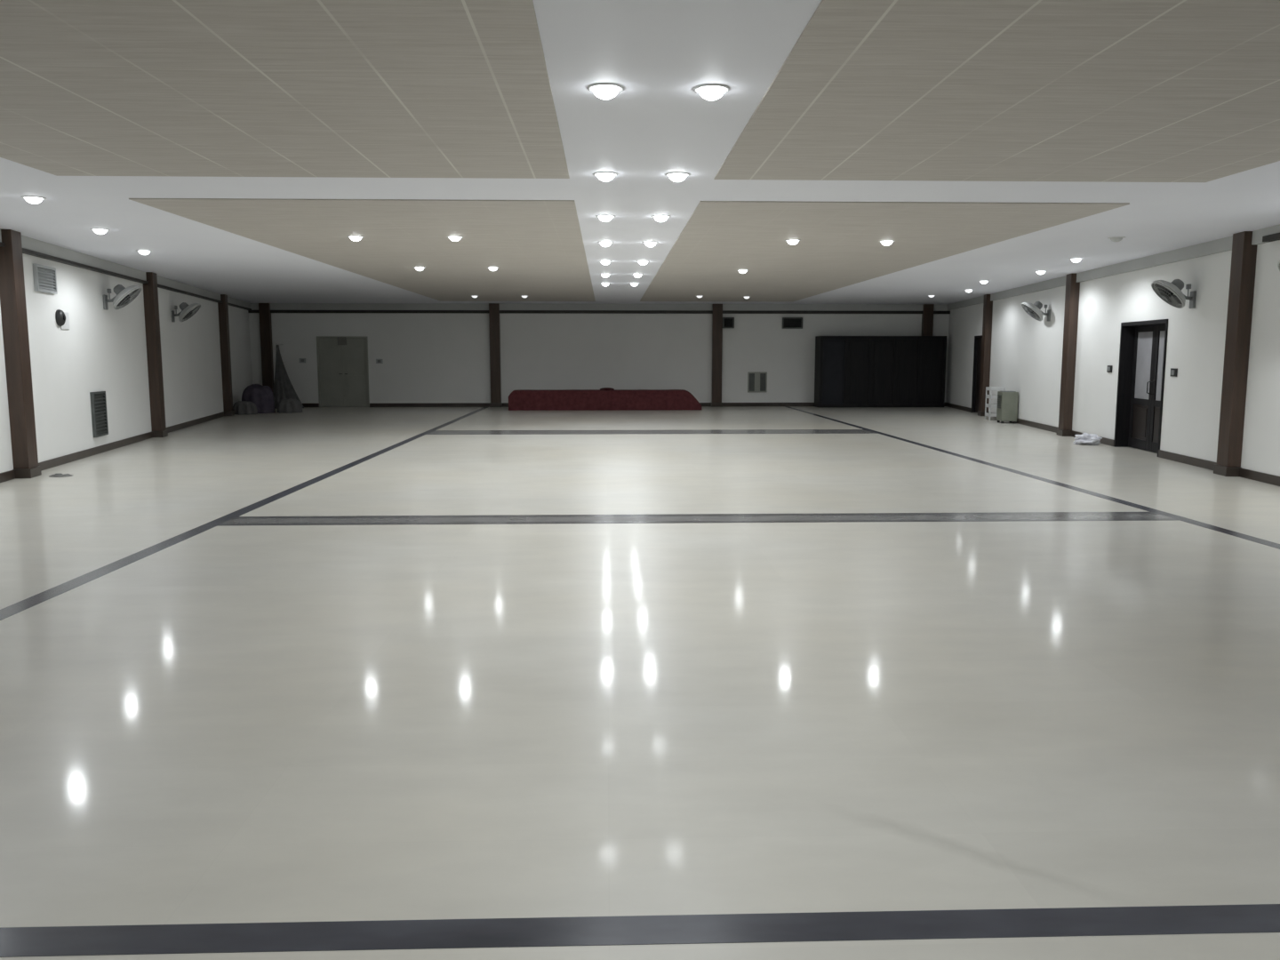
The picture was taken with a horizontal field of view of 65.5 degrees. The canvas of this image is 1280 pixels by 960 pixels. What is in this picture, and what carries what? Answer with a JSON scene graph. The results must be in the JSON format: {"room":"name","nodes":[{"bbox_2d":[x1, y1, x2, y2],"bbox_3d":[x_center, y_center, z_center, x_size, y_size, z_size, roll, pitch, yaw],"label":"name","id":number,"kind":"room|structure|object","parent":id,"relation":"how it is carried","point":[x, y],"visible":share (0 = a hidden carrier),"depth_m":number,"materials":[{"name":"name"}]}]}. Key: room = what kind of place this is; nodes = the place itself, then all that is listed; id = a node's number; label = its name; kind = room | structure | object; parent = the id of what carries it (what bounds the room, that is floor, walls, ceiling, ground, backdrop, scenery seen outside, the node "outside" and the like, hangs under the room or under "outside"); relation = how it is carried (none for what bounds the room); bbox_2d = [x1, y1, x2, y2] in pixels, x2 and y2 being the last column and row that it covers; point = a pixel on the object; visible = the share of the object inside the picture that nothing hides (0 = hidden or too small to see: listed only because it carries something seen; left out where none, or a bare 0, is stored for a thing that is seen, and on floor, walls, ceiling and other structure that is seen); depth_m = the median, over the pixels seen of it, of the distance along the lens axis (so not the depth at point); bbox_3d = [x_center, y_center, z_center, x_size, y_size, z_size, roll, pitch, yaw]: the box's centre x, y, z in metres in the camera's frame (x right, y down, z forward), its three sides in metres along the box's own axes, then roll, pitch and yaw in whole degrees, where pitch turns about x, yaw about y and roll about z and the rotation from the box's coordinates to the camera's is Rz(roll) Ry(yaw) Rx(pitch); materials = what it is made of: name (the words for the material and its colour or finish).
{"room":"banquet hall","nodes":[
{"label":"banquet hall","id":0,"kind":"room"},
{"bbox_2d":[0,229,41,478],"bbox_3d":[-7.898,-1.579,12.634,0.222,3.099,0.370,-2,7,-12],"label":"wall pillar","id":1,"kind":"structure","parent":0,"point":[12,295],"depth_m":12.54,"materials":[{"name":"brown wood"}]},
{"bbox_2d":[0,253,252,472],"bbox_3d":[-8.274,-1.670,13.358,0.250,3.100,34.025,-2,7,-12],"label":"wall","id":2,"kind":"structure","parent":0,"point":[101,349],"depth_m":16.50,"materials":[{"name":"white paint"}]},
{"bbox_2d":[32,264,57,294],"bbox_3d":[-8.243,-2.783,13.801,0.050,0.360,0.720,-2,7,-12],"label":"vent","id":3,"kind":"object","parent":2,"relation":"attached to","point":[44,276],"visible":1,"depth_m":13.77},
{"bbox_2d":[55,309,69,329],"bbox_3d":[-8.346,-2.331,14.454,0.094,0.280,0.500,-2,7,-12],"label":"wall fixture","id":4,"kind":"object","parent":2,"relation":"attached to","point":[62,320],"visible":1,"depth_m":14.30,"materials":[{"name":"black plastic"}]},
{"bbox_2d":[89,391,108,437],"bbox_3d":[-8.643,-1.058,15.919,0.050,0.710,0.620,-2,7,-12],"label":"air vent","id":5,"kind":"object","parent":2,"relation":"in","point":[98,399],"visible":1,"depth_m":15.90,"materials":[{"name":"grey metal"}]},
{"bbox_2d":[0,411,224,482],"bbox_3d":[-8.141,-0.192,13.571,0.022,0.115,34.025,-2,7,-12],"label":"baseboard","id":6,"kind":"structure","parent":2,"relation":"attached to","point":[7,476],"depth_m":16.00,"materials":[{"name":"brown wood"}]},
{"bbox_2d":[103,284,141,310],"bbox_3d":[-8.507,-3.022,16.462,0.566,0.417,0.518,3,8,23],"label":"wall fan","id":7,"kind":"object","parent":2,"relation":"attached to","point":[124,296],"visible":1,"depth_m":16.34,"materials":[{"name":"grey plastic"}]},
{"bbox_2d":[0,228,250,308],"bbox_3d":[-8.117,-3.128,13.210,0.070,0.170,34.025,-2,7,-12],"label":"trim","id":8,"kind":"structure","parent":2,"relation":"attached to","point":[27,243],"depth_m":16.31,"materials":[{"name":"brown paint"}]},
{"bbox_2d":[0,241,251,310],"bbox_3d":[-8.103,-3.021,13.226,0.100,0.045,34.026,-2,7,-12],"label":"trim","id":9,"kind":"structure","parent":2,"relation":"attached to","point":[2,244],"depth_m":16.27,"materials":[{"name":"brown wood"}]},
{"bbox_2d":[170,302,200,322],"bbox_3d":[-9.434,-3.505,20.807,0.566,0.417,0.518,3,8,23],"label":"wall fan","id":10,"kind":"object","parent":2,"relation":"attached to","point":[188,311],"visible":1,"depth_m":20.68,"materials":[{"name":"grey plastic"}]},
{"bbox_2d":[142,272,167,437],"bbox_3d":[-9.253,-2.371,18.973,0.222,3.099,0.370,-2,7,-12],"label":"wall pillar","id":11,"kind":"structure","parent":0,"point":[150,292],"depth_m":18.87,"materials":[{"name":"brown wood"}]},
{"bbox_2d":[217,294,234,415],"bbox_3d":[-10.686,-3.209,25.677,0.222,3.099,0.370,-2,7,-12],"label":"wall pillar","id":12,"kind":"structure","parent":0,"point":[223,308],"depth_m":25.56,"materials":[{"name":"brown wood"}]},
{"bbox_2d":[258,303,273,392],"bbox_3d":[-11.179,-3.729,29.834,0.350,3.099,0.202,0,7,-2],"label":"wall pillar","id":13,"kind":"structure","parent":0,"point":[265,315],"depth_m":29.73,"materials":[{"name":"brown wood"}]},
{"bbox_2d":[488,303,502,407],"bbox_3d":[-4.372,-3.757,30.057,0.350,3.099,0.202,0,7,-2],"label":"wall pillar","id":14,"kind":"structure","parent":0,"point":[493,308],"depth_m":29.99,"materials":[{"name":"brown wood"}]},
{"bbox_2d":[248,312,949,403],"bbox_3d":[-1.116,-3.796,30.369,21.650,3.100,0.250,0,7,-2],"label":"wall","id":15,"kind":"structure","parent":0,"point":[428,357],"depth_m":30.21,"materials":[{"name":"white paint"}]},
{"bbox_2d":[272,343,303,408],"bbox_3d":[-10.530,-3.078,29.445,0.996,1.904,0.686,5,9,36],"label":"draped cloth","id":16,"kind":"object","parent":15,"relation":"hanging from","point":[284,388],"visible":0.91,"depth_m":29.32,"materials":[{"name":"fabric"}]},
{"bbox_2d":[316,336,369,407],"bbox_3d":[-8.959,-3.268,30.098,1.530,2.120,0.140,0,7,-2],"label":"door","id":17,"kind":"structure","parent":15,"relation":"in","point":[342,362],"depth_m":30.09,"materials":[{"name":"grey paint"}]},
{"bbox_2d":[248,310,950,313],"bbox_3d":[-1.110,-5.069,30.033,21.150,0.090,0.100,0,7,-2],"label":"trim","id":18,"kind":"structure","parent":15,"relation":"attached to","point":[249,311],"depth_m":29.99,"materials":[{"name":"brown wood"}]},
{"bbox_2d":[250,303,950,311],"bbox_3d":[-1.111,-5.215,30.030,21.150,0.200,0.070,0,7,-2],"label":"trim","id":19,"kind":"structure","parent":15,"relation":"attached to","point":[253,306],"depth_m":29.98,"materials":[{"name":"grey paint"}]},
{"bbox_2d":[302,402,945,407],"bbox_3d":[-1.112,-2.298,30.419,21.150,0.115,0.022,0,7,-2],"label":"baseboard","id":20,"kind":"structure","parent":15,"relation":"attached to","point":[460,404],"depth_m":30.28,"materials":[{"name":"brown wood"}]},
{"bbox_2d":[722,317,734,327],"bbox_3d":[2.674,-4.763,30.167,0.340,0.330,0.160,0,7,-2],"label":"air vent","id":21,"kind":"object","parent":15,"relation":"in","point":[727,322],"visible":1,"depth_m":30.13,"materials":[{"name":"grey metal"}]},
{"bbox_2d":[747,372,767,391],"bbox_3d":[3.591,-2.994,30.478,0.580,0.620,0.042,0,7,-2],"label":"air vent","id":22,"kind":"object","parent":15,"relation":"in","point":[756,381],"visible":1,"depth_m":30.46,"materials":[{"name":"grey metal"}]},
{"bbox_2d":[782,317,802,328],"bbox_3d":[4.632,-4.769,30.252,0.620,0.340,0.120,0,7,-2],"label":"air vent","id":23,"kind":"object","parent":15,"relation":"in","point":[788,323],"visible":1,"depth_m":30.23,"materials":[{"name":"grey metal"}]},
{"bbox_2d":[0,406,1279,959],"bbox_3d":[-0.559,-0.092,13.835,21.750,0.150,34.100,0,7,-2],"label":"floor","id":24,"kind":"structure","parent":0,"point":[220,724],"depth_m":4.70,"materials":[{"name":"tile"}]},
{"bbox_2d":[48,473,71,477],"bbox_3d":[-7.507,-0.067,12.895,0.289,0.032,0.239,0,7,-2],"label":"cloth","id":25,"kind":"object","parent":24,"relation":"on","point":[54,475],"visible":1,"depth_m":12.84,"materials":[{"name":"grey fabric"}]},
{"bbox_2d":[0,407,487,620],"bbox_3d":[-4.104,-0.135,13.610,0.150,0.012,33.300,0,7,-2],"label":"trim","id":26,"kind":"structure","parent":24,"relation":"on","point":[7,612],"depth_m":8.30,"materials":[{"name":"stone"}]},
{"bbox_2d":[232,400,257,415],"bbox_3d":[-10.515,-1.925,26.478,0.632,0.351,0.519,0,7,-2],"label":"cloth","id":27,"kind":"object","parent":24,"relation":"on","point":[240,407],"visible":1,"depth_m":26.32,"materials":[{"name":"grey fabric"}]},
{"bbox_2d":[241,384,275,413],"bbox_3d":[-10.442,-2.233,27.208,0.838,0.783,0.837,-3,8,-22],"label":"heap","id":28,"kind":"object","parent":24,"relation":"on","point":[262,396],"visible":0.94,"depth_m":26.91,"materials":[{"name":"purple fabric"}]},
{"bbox_2d":[277,398,302,413],"bbox_3d":[-9.616,-2.048,27.353,0.652,0.379,0.747,0,7,-2],"label":"blanket","id":29,"kind":"object","parent":24,"relation":"on","point":[292,405],"visible":1,"depth_m":27.10,"materials":[{"name":"grey fabric"}]},
{"bbox_2d":[508,389,702,410],"bbox_3d":[-1.003,-2.324,28.781,5.509,0.572,1.032,0,7,-2],"label":"stage","id":30,"kind":"object","parent":24,"relation":"on","point":[519,399],"visible":1,"depth_m":28.31,"materials":[{"name":"red fabric"}]},
{"bbox_2d":[0,904,1279,957],"bbox_3d":[0.836,1.224,2.735,9.000,0.012,0.135,0,7,-2],"label":"floor stripe","id":31,"kind":"structure","parent":24,"relation":"on","point":[1109,921],"depth_m":2.71,"materials":[{"name":"stone"}]},
{"bbox_2d":[426,429,877,434],"bbox_3d":[0.250,-0.976,20.335,9.000,0.012,0.840,0,7,-2],"label":"trim","id":32,"kind":"structure","parent":24,"relation":"on","point":[553,431],"depth_m":20.21,"materials":[{"name":"grey stone"}]},
{"bbox_2d":[223,513,1171,523],"bbox_3d":[0.610,0.375,9.530,9.000,0.012,0.270,0,7,-2],"label":"floor stripe","id":33,"kind":"structure","parent":24,"relation":"on","point":[1100,516],"depth_m":9.58,"materials":[{"name":"grey stone"}]},
{"bbox_2d":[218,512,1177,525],"bbox_3d":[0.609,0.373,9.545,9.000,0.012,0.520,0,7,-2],"label":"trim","id":34,"kind":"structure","parent":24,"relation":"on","point":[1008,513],"depth_m":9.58,"materials":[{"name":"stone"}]},
{"bbox_2d":[814,336,946,407],"bbox_3d":[7.266,-3.287,30.202,3.810,2.130,0.740,0,7,-2],"label":"screen","id":35,"kind":"object","parent":24,"relation":"on","point":[850,371],"visible":1,"depth_m":29.85,"materials":[{"name":"black fabric"}]},
{"bbox_2d":[984,386,1004,420],"bbox_3d":[8.632,-1.862,24.230,0.338,0.785,0.428,1,7,5],"label":"shelf rack","id":36,"kind":"object","parent":24,"relation":"on","point":[990,405],"visible":0.67,"depth_m":24.06,"materials":[{"name":"white plastic"}]},
{"bbox_2d":[996,391,1018,423],"bbox_3d":[8.511,-1.694,23.089,0.374,0.735,0.440,1,7,5],"label":"cooler","id":37,"kind":"object","parent":24,"relation":"on","point":[1007,401],"visible":1,"depth_m":22.88,"materials":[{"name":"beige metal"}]},
{"bbox_2d":[996,394,1001,407],"bbox_3d":[8.332,-1.816,23.091,0.014,0.295,0.320,1,7,5],"label":"grille","id":38,"kind":"object","parent":37,"relation":"attached to","point":[999,396],"depth_m":23.06,"materials":[{"name":"grey metal"}]},
{"bbox_2d":[784,406,1279,549],"bbox_3d":[5.036,-0.172,13.910,0.140,0.012,33.300,0,7,-2],"label":"trim","id":39,"kind":"structure","parent":24,"relation":"on","point":[1180,518],"depth_m":11.10,"materials":[{"name":"stone"}]},
{"bbox_2d":[1072,432,1102,445],"bbox_3d":[7.850,-0.724,17.456,0.455,0.207,0.394,6,9,38],"label":"plastic bag","id":40,"kind":"object","parent":24,"relation":"on","point":[1091,439],"visible":1,"depth_m":17.37,"materials":[{"name":"white plastic"}]},
{"bbox_2d":[0,0,1279,303],"bbox_3d":[-0.559,-3.317,13.431,21.750,0.150,34.100,0,7,-2],"label":"ceiling","id":41,"kind":"structure","parent":0,"point":[659,51],"depth_m":9.59,"materials":[{"name":"white paint"}]},
{"bbox_2d":[21,195,46,203],"bbox_3d":[-5.987,-2.761,9.831,0.216,0.064,0.216,0,7,-2],"label":"recessed light","id":42,"kind":"object","parent":41,"relation":"in","point":[32,199],"visible":1,"depth_m":9.78,"materials":[{"name":"white glass"}]},
{"bbox_2d":[24,197,42,203],"bbox_3d":[-5.987,-2.760,9.832,0.160,0.062,0.160,0,7,-2],"label":"diffuser","id":43,"kind":"object","parent":42,"relation":"attached to","point":[32,200],"depth_m":9.79,"materials":[{"name":"white glass"}]},
{"bbox_2d":[89,228,110,234],"bbox_3d":[-6.680,-3.072,12.320,0.216,0.064,0.216,0,7,-2],"label":"recessed light","id":44,"kind":"object","parent":41,"relation":"in","point":[100,231],"visible":1,"depth_m":12.27,"materials":[{"name":"white glass"}]},
{"bbox_2d":[93,229,107,234],"bbox_3d":[-6.680,-3.071,12.321,0.160,0.062,0.160,0,7,-2],"label":"diffuser","id":45,"kind":"object","parent":44,"relation":"attached to","point":[98,231],"depth_m":12.28,"materials":[{"name":"white glass"}]},
{"bbox_2d":[136,249,151,255],"bbox_3d":[-7.384,-3.385,14.829,0.216,0.064,0.216,0,7,-2],"label":"recessed light","id":46,"kind":"object","parent":41,"relation":"in","point":[141,252],"visible":1,"depth_m":14.78,"materials":[{"name":"white glass"}]},
{"bbox_2d":[138,250,150,255],"bbox_3d":[-7.384,-3.385,14.829,0.160,0.062,0.160,0,7,-2],"label":"diffuser","id":47,"kind":"object","parent":46,"relation":"attached to","point":[144,252],"depth_m":14.78,"materials":[{"name":"white"}]},
{"bbox_2d":[0,0,569,178],"bbox_3d":[-2.649,-2.003,3.493,4.410,0.032,10.400,0,7,-2],"label":"ceiling panel","id":48,"kind":"object","parent":41,"relation":"attached to","point":[186,88],"visible":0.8,"depth_m":5.83,"materials":[{"name":"beige tile"}]},
{"bbox_2d":[128,198,595,301],"bbox_3d":[-3.171,-3.961,19.163,4.410,0.032,18.600,0,7,-2],"label":"ceiling panel","id":49,"kind":"object","parent":41,"relation":"attached to","point":[537,248],"visible":0.86,"depth_m":13.10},
{"bbox_2d":[347,235,364,240],"bbox_3d":[-3.699,-3.139,12.956,0.216,0.064,0.216,0,7,-2],"label":"recessed light","id":50,"kind":"object","parent":49,"relation":"attached to","point":[352,237],"visible":1,"depth_m":12.90,"materials":[{"name":"white glass"}]},
{"bbox_2d":[349,236,361,240],"bbox_3d":[-3.699,-3.138,12.956,0.160,0.062,0.160,0,7,-2],"label":"diffuser","id":51,"kind":"object","parent":50,"relation":"attached to","point":[355,238],"depth_m":12.91,"materials":[{"name":"white glass"}]},
{"bbox_2d":[413,266,424,271],"bbox_3d":[-3.870,-3.704,17.477,0.216,0.064,0.216,0,7,-2],"label":"recessed light","id":52,"kind":"object","parent":49,"relation":"attached to","point":[419,268],"visible":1,"depth_m":17.42,"materials":[{"name":"white glass"}]},
{"bbox_2d":[447,235,463,241],"bbox_3d":[-2.409,-3.141,12.968,0.216,0.064,0.216,0,7,-2],"label":"recessed light","id":53,"kind":"object","parent":49,"relation":"attached to","point":[454,238],"visible":1,"depth_m":12.91,"materials":[{"name":"white glass"}]},
{"bbox_2d":[448,236,461,241],"bbox_3d":[-2.409,-3.140,12.968,0.160,0.062,0.160,0,7,-2],"label":"diffuser","id":54,"kind":"object","parent":53,"relation":"attached to","point":[453,238],"depth_m":12.92,"materials":[{"name":"white"}]},
{"bbox_2d":[487,266,498,271],"bbox_3d":[-2.580,-3.707,17.500,0.216,0.064,0.216,0,7,-2],"label":"recessed light","id":55,"kind":"object","parent":49,"relation":"attached to","point":[492,268],"visible":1,"depth_m":17.44,"materials":[{"name":"white glass"}]},
{"bbox_2d":[592,171,617,181],"bbox_3d":[-0.295,-2.602,8.559,0.216,0.064,0.216,0,7,-2],"label":"recessed light","id":56,"kind":"object","parent":41,"relation":"in","point":[604,176],"visible":1,"depth_m":8.50,"materials":[{"name":"white glass"}]},
{"bbox_2d":[596,173,615,181],"bbox_3d":[-0.295,-2.601,8.559,0.160,0.062,0.160,0,7,-2],"label":"diffuser","id":57,"kind":"object","parent":56,"relation":"attached to","point":[604,177],"depth_m":8.51,"materials":[{"name":"white"}]},
{"bbox_2d":[597,240,613,247],"bbox_3d":[-0.475,-3.246,13.715,0.216,0.064,0.216,0,7,-2],"label":"recessed light","id":58,"kind":"object","parent":41,"relation":"in","point":[604,244],"visible":1,"depth_m":13.66,"materials":[{"name":"white glass"}]},
{"bbox_2d":[600,241,610,247],"bbox_3d":[-0.475,-3.245,13.715,0.160,0.062,0.160,0,7,-2],"label":"diffuser","id":59,"kind":"object","parent":58,"relation":"attached to","point":[604,244],"depth_m":13.66,"materials":[{"name":"white glass"}]},
{"bbox_2d":[599,260,611,264],"bbox_3d":[-0.571,-3.591,16.472,0.216,0.064,0.216,0,7,-2],"label":"recessed light","id":60,"kind":"object","parent":41,"relation":"in","point":[604,262],"visible":1,"depth_m":16.42,"materials":[{"name":"white glass"}]},
{"bbox_2d":[587,82,623,99],"bbox_3d":[-0.200,-2.258,5.811,0.216,0.064,0.216,0,7,-2],"label":"recessed light","id":61,"kind":"object","parent":41,"relation":"in","point":[604,91],"visible":1,"depth_m":5.76,"materials":[{"name":"white glass"}]},
{"bbox_2d":[592,85,619,99],"bbox_3d":[-0.200,-2.257,5.812,0.160,0.062,0.160,0,7,-2],"label":"diffuser","id":62,"kind":"object","parent":61,"relation":"attached to","point":[602,92],"depth_m":5.76,"materials":[{"name":"white glass"}]},
{"bbox_2d":[596,214,615,221],"bbox_3d":[-0.385,-2.924,11.137,0.216,0.064,0.216,0,7,-2],"label":"recessed light","id":63,"kind":"object","parent":41,"relation":"in","point":[603,217],"visible":1,"depth_m":11.08,"materials":[{"name":"white glass"}]},
{"bbox_2d":[598,216,612,221],"bbox_3d":[-0.385,-2.923,11.137,0.160,0.062,0.160,0,7,-2],"label":"diffuser","id":64,"kind":"object","parent":63,"relation":"attached to","point":[603,218],"depth_m":11.09,"materials":[{"name":"white glass"}]},
{"bbox_2d":[636,260,648,264],"bbox_3d":[0.049,-3.593,16.492,0.216,0.064,0.216,0,7,-2],"label":"recessed light","id":65,"kind":"object","parent":41,"relation":"in","point":[641,262],"visible":1,"depth_m":16.44,"materials":[{"name":"white glass"}]},
{"bbox_2d":[638,261,647,264],"bbox_3d":[0.049,-3.592,16.493,0.160,0.062,0.160,0,7,-2],"label":"diffuser","id":66,"kind":"object","parent":65,"relation":"attached to","point":[640,262],"depth_m":16.44,"materials":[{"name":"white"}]},
{"bbox_2d":[642,241,658,247],"bbox_3d":[0.145,-3.249,13.736,0.216,0.064,0.216,0,7,-2],"label":"recessed light","id":67,"kind":"object","parent":41,"relation":"in","point":[648,244],"visible":1,"depth_m":13.68,"materials":[{"name":"white glass"}]},
{"bbox_2d":[644,242,655,247],"bbox_3d":[0.145,-3.248,13.736,0.160,0.062,0.160,0,7,-2],"label":"diffuser","id":68,"kind":"object","parent":67,"relation":"attached to","point":[650,244],"depth_m":13.69,"materials":[{"name":"white glass"}]},
{"bbox_2d":[651,215,670,222],"bbox_3d":[0.235,-2.926,11.157,0.216,0.064,0.216,0,7,-2],"label":"recessed light","id":69,"kind":"object","parent":41,"relation":"in","point":[659,218],"visible":1,"depth_m":11.10,"materials":[{"name":"white glass"}]},
{"bbox_2d":[654,216,667,222],"bbox_3d":[0.235,-2.925,11.157,0.160,0.062,0.160,0,7,-2],"label":"diffuser","id":70,"kind":"object","parent":69,"relation":"attached to","point":[660,219],"depth_m":11.11,"materials":[{"name":"white glass"}]},
{"bbox_2d":[664,171,689,181],"bbox_3d":[0.324,-2.604,8.579,0.216,0.064,0.216,0,7,-2],"label":"recessed light","id":71,"kind":"object","parent":41,"relation":"in","point":[676,176],"visible":1,"depth_m":8.53,"materials":[{"name":"white glass"}]},
{"bbox_2d":[668,173,686,181],"bbox_3d":[0.324,-2.603,8.579,0.160,0.062,0.160,0,7,-2],"label":"diffuser","id":72,"kind":"object","parent":71,"relation":"attached to","point":[676,177],"depth_m":8.53,"materials":[{"name":"white"}]},
{"bbox_2d":[693,83,729,100],"bbox_3d":[0.420,-2.261,5.832,0.216,0.064,0.216,0,7,-2],"label":"recessed light","id":73,"kind":"object","parent":41,"relation":"in","point":[710,92],"visible":1,"depth_m":5.78,"materials":[{"name":"white glass"}]},
{"bbox_2d":[697,87,725,100],"bbox_3d":[0.420,-2.260,5.832,0.160,0.062,0.160,0,7,-2],"label":"diffuser","id":74,"kind":"object","parent":73,"relation":"attached to","point":[710,93],"depth_m":5.79,"materials":[{"name":"white glass"}]},
{"bbox_2d":[640,200,1129,301],"bbox_3d":[2.506,-3.985,19.349,4.410,0.032,18.600,0,7,-2],"label":"ceiling panel","id":75,"kind":"object","parent":41,"relation":"attached to","point":[839,246],"visible":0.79,"depth_m":13.40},
{"bbox_2d":[784,239,800,244],"bbox_3d":[2.050,-3.190,13.363,0.216,0.064,0.216,0,7,-2],"label":"recessed light","id":76,"kind":"object","parent":75,"relation":"attached to","point":[789,241],"visible":1,"depth_m":13.31,"materials":[{"name":"white glass"}]},
{"bbox_2d":[786,240,798,244],"bbox_3d":[2.050,-3.189,13.363,0.160,0.062,0.160,0,7,-2],"label":"diffuser","id":77,"kind":"object","parent":76,"relation":"attached to","point":[791,242],"depth_m":13.31,"materials":[{"name":"white glass"}]},
{"bbox_2d":[879,240,895,245],"bbox_3d":[3.338,-3.203,13.464,0.216,0.064,0.216,0,7,-2],"label":"recessed light","id":78,"kind":"object","parent":75,"relation":"attached to","point":[884,242],"visible":1,"depth_m":13.41,"materials":[{"name":"white glass"}]},
{"bbox_2d":[880,240,892,245],"bbox_3d":[3.338,-3.202,13.464,0.160,0.062,0.160,0,7,-2],"label":"diffuser","id":79,"kind":"object","parent":78,"relation":"attached to","point":[885,243],"depth_m":13.42,"materials":[{"name":"white"}]},
{"bbox_2d":[713,0,1279,182],"bbox_3d":[3.028,-2.026,3.679,4.410,0.032,10.400,0,7,-2],"label":"ceiling panel","id":80,"kind":"object","parent":41,"relation":"attached to","point":[1103,91],"visible":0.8,"depth_m":5.83,"materials":[{"name":"beige tile"}]},
{"bbox_2d":[1069,257,1082,262],"bbox_3d":[7.033,-3.539,16.056,0.216,0.064,0.216,0,7,-2],"label":"recessed light","id":81,"kind":"object","parent":41,"relation":"in","point":[1075,260],"visible":1,"depth_m":16.00,"materials":[{"name":"white glass"}]},
{"bbox_2d":[1071,258,1081,262],"bbox_3d":[7.033,-3.538,16.056,0.160,0.062,0.160,0,7,-2],"label":"diffuser","id":82,"kind":"object","parent":81,"relation":"attached to","point":[1073,260],"depth_m":16.01,"materials":[{"name":"white"}]},
{"bbox_2d":[1107,236,1125,241],"bbox_3d":[6.299,-3.177,13.163,0.216,0.064,0.216,0,7,-2],"label":"recessed light","id":83,"kind":"object","parent":41,"relation":"in","point":[1112,238],"visible":1,"depth_m":13.11,"materials":[{"name":"white glass"}]},
{"bbox_2d":[1110,237,1122,241],"bbox_3d":[6.299,-3.176,13.163,0.160,0.062,0.160,0,7,-2],"label":"diffuser","id":84,"kind":"object","parent":83,"relation":"attached to","point":[1114,239],"depth_m":13.11,"materials":[{"name":"metal"}]},
{"bbox_2d":[711,304,722,407],"bbox_3d":[2.344,-3.784,30.277,0.350,3.099,0.202,0,7,-2],"label":"wall pillar","id":85,"kind":"structure","parent":0,"point":[717,308],"depth_m":30.20,"materials":[{"name":"brown wood"}]},
{"bbox_2d":[921,304,934,335],"bbox_3d":[8.770,-3.811,30.488,0.350,3.099,0.202,0,7,-2],"label":"wall pillar","id":86,"kind":"structure","parent":0,"point":[927,317],"depth_m":30.28,"materials":[{"name":"brown wood"}]},
{"bbox_2d":[977,294,992,415],"bbox_3d":[8.900,-3.202,25.619,0.207,3.099,0.350,1,7,5],"label":"wall pillar","id":87,"kind":"structure","parent":0,"point":[988,304],"depth_m":25.50,"materials":[{"name":"brown wood"}]},
{"bbox_2d":[1056,273,1079,436],"bbox_3d":[8.293,-2.405,19.245,0.207,3.099,0.350,1,7,5],"label":"wall pillar","id":88,"kind":"structure","parent":0,"point":[1072,287],"depth_m":19.15,"materials":[{"name":"brown wood"}]},
{"bbox_2d":[945,240,1279,476],"bbox_3d":[7.992,-1.737,13.898,0.250,3.100,33.773,1,7,5],"label":"wall","id":89,"kind":"structure","parent":0,"point":[1026,357],"depth_m":15.89,"materials":[{"name":"white paint"}]},
{"bbox_2d":[971,335,982,412],"bbox_3d":[9.145,-2.829,26.740,0.160,2.080,1.059,1,7,5],"label":"door","id":90,"kind":"structure","parent":89,"relation":"in","point":[978,340],"depth_m":27.11,"materials":[{"name":"black wood"}]},
{"bbox_2d":[1021,301,1050,320],"bbox_3d":[8.242,-3.517,20.744,0.573,0.417,0.554,1,7,5],"label":"wall fan","id":91,"kind":"object","parent":89,"relation":"attached to","point":[1034,310],"visible":1,"depth_m":20.67,"materials":[{"name":"grey plastic"}]},
{"bbox_2d":[1106,365,1112,372],"bbox_3d":[8.178,-1.936,17.345,0.030,0.120,0.200,1,7,5],"label":"wall switch","id":92,"kind":"object","parent":89,"relation":"attached to","point":[1109,367],"visible":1,"depth_m":17.32,"materials":[{"name":"grey plastic"}]},
{"bbox_2d":[944,402,1279,486],"bbox_3d":[7.857,-0.258,14.095,0.022,0.115,33.774,1,7,5],"label":"baseboard","id":93,"kind":"structure","parent":89,"relation":"attached to","point":[1268,478],"depth_m":14.48,"materials":[{"name":"brown wood"}]},
{"bbox_2d":[947,224,1279,310],"bbox_3d":[7.833,-3.193,13.731,0.070,0.170,33.774,1,7,5],"label":"trim","id":94,"kind":"structure","parent":89,"relation":"attached to","point":[1222,244],"depth_m":16.05,"materials":[{"name":"grey paint"}]},
{"bbox_2d":[1113,319,1168,456],"bbox_3d":[8.177,-1.503,16.052,0.260,2.100,1.815,1,7,5],"label":"door","id":95,"kind":"structure","parent":89,"relation":"in","point":[1142,351],"depth_m":16.48,"materials":[{"name":"black wood"}]},
{"bbox_2d":[1151,279,1196,308],"bbox_3d":[7.621,-2.662,14.226,0.573,0.417,0.554,1,7,5],"label":"wall fan","id":96,"kind":"object","parent":89,"relation":"attached to","point":[1172,293],"visible":1,"depth_m":14.16,"materials":[{"name":"grey plastic"}]},
{"bbox_2d":[1170,368,1177,376],"bbox_3d":[7.936,-1.599,14.808,0.030,0.120,0.200,1,7,5],"label":"wall switch","id":97,"kind":"object","parent":89,"relation":"attached to","point":[1173,372],"visible":1,"depth_m":14.77,"materials":[{"name":"grey plastic"}]},
{"bbox_2d":[1262,232,1279,241],"bbox_3d":[6.950,-2.004,4.626,0.100,0.070,15.324,1,7,5],"label":"trim","id":98,"kind":"structure","parent":89,"relation":"attached to","point":[1274,236],"depth_m":12.00,"materials":[{"name":"brown wood"}]},
{"bbox_2d":[1213,231,1257,476],"bbox_3d":[7.681,-1.602,12.822,0.207,3.099,0.350,1,7,5],"label":"wall pillar","id":99,"kind":"structure","parent":0,"point":[1244,256],"depth_m":12.74,"materials":[{"name":"brown wood"}]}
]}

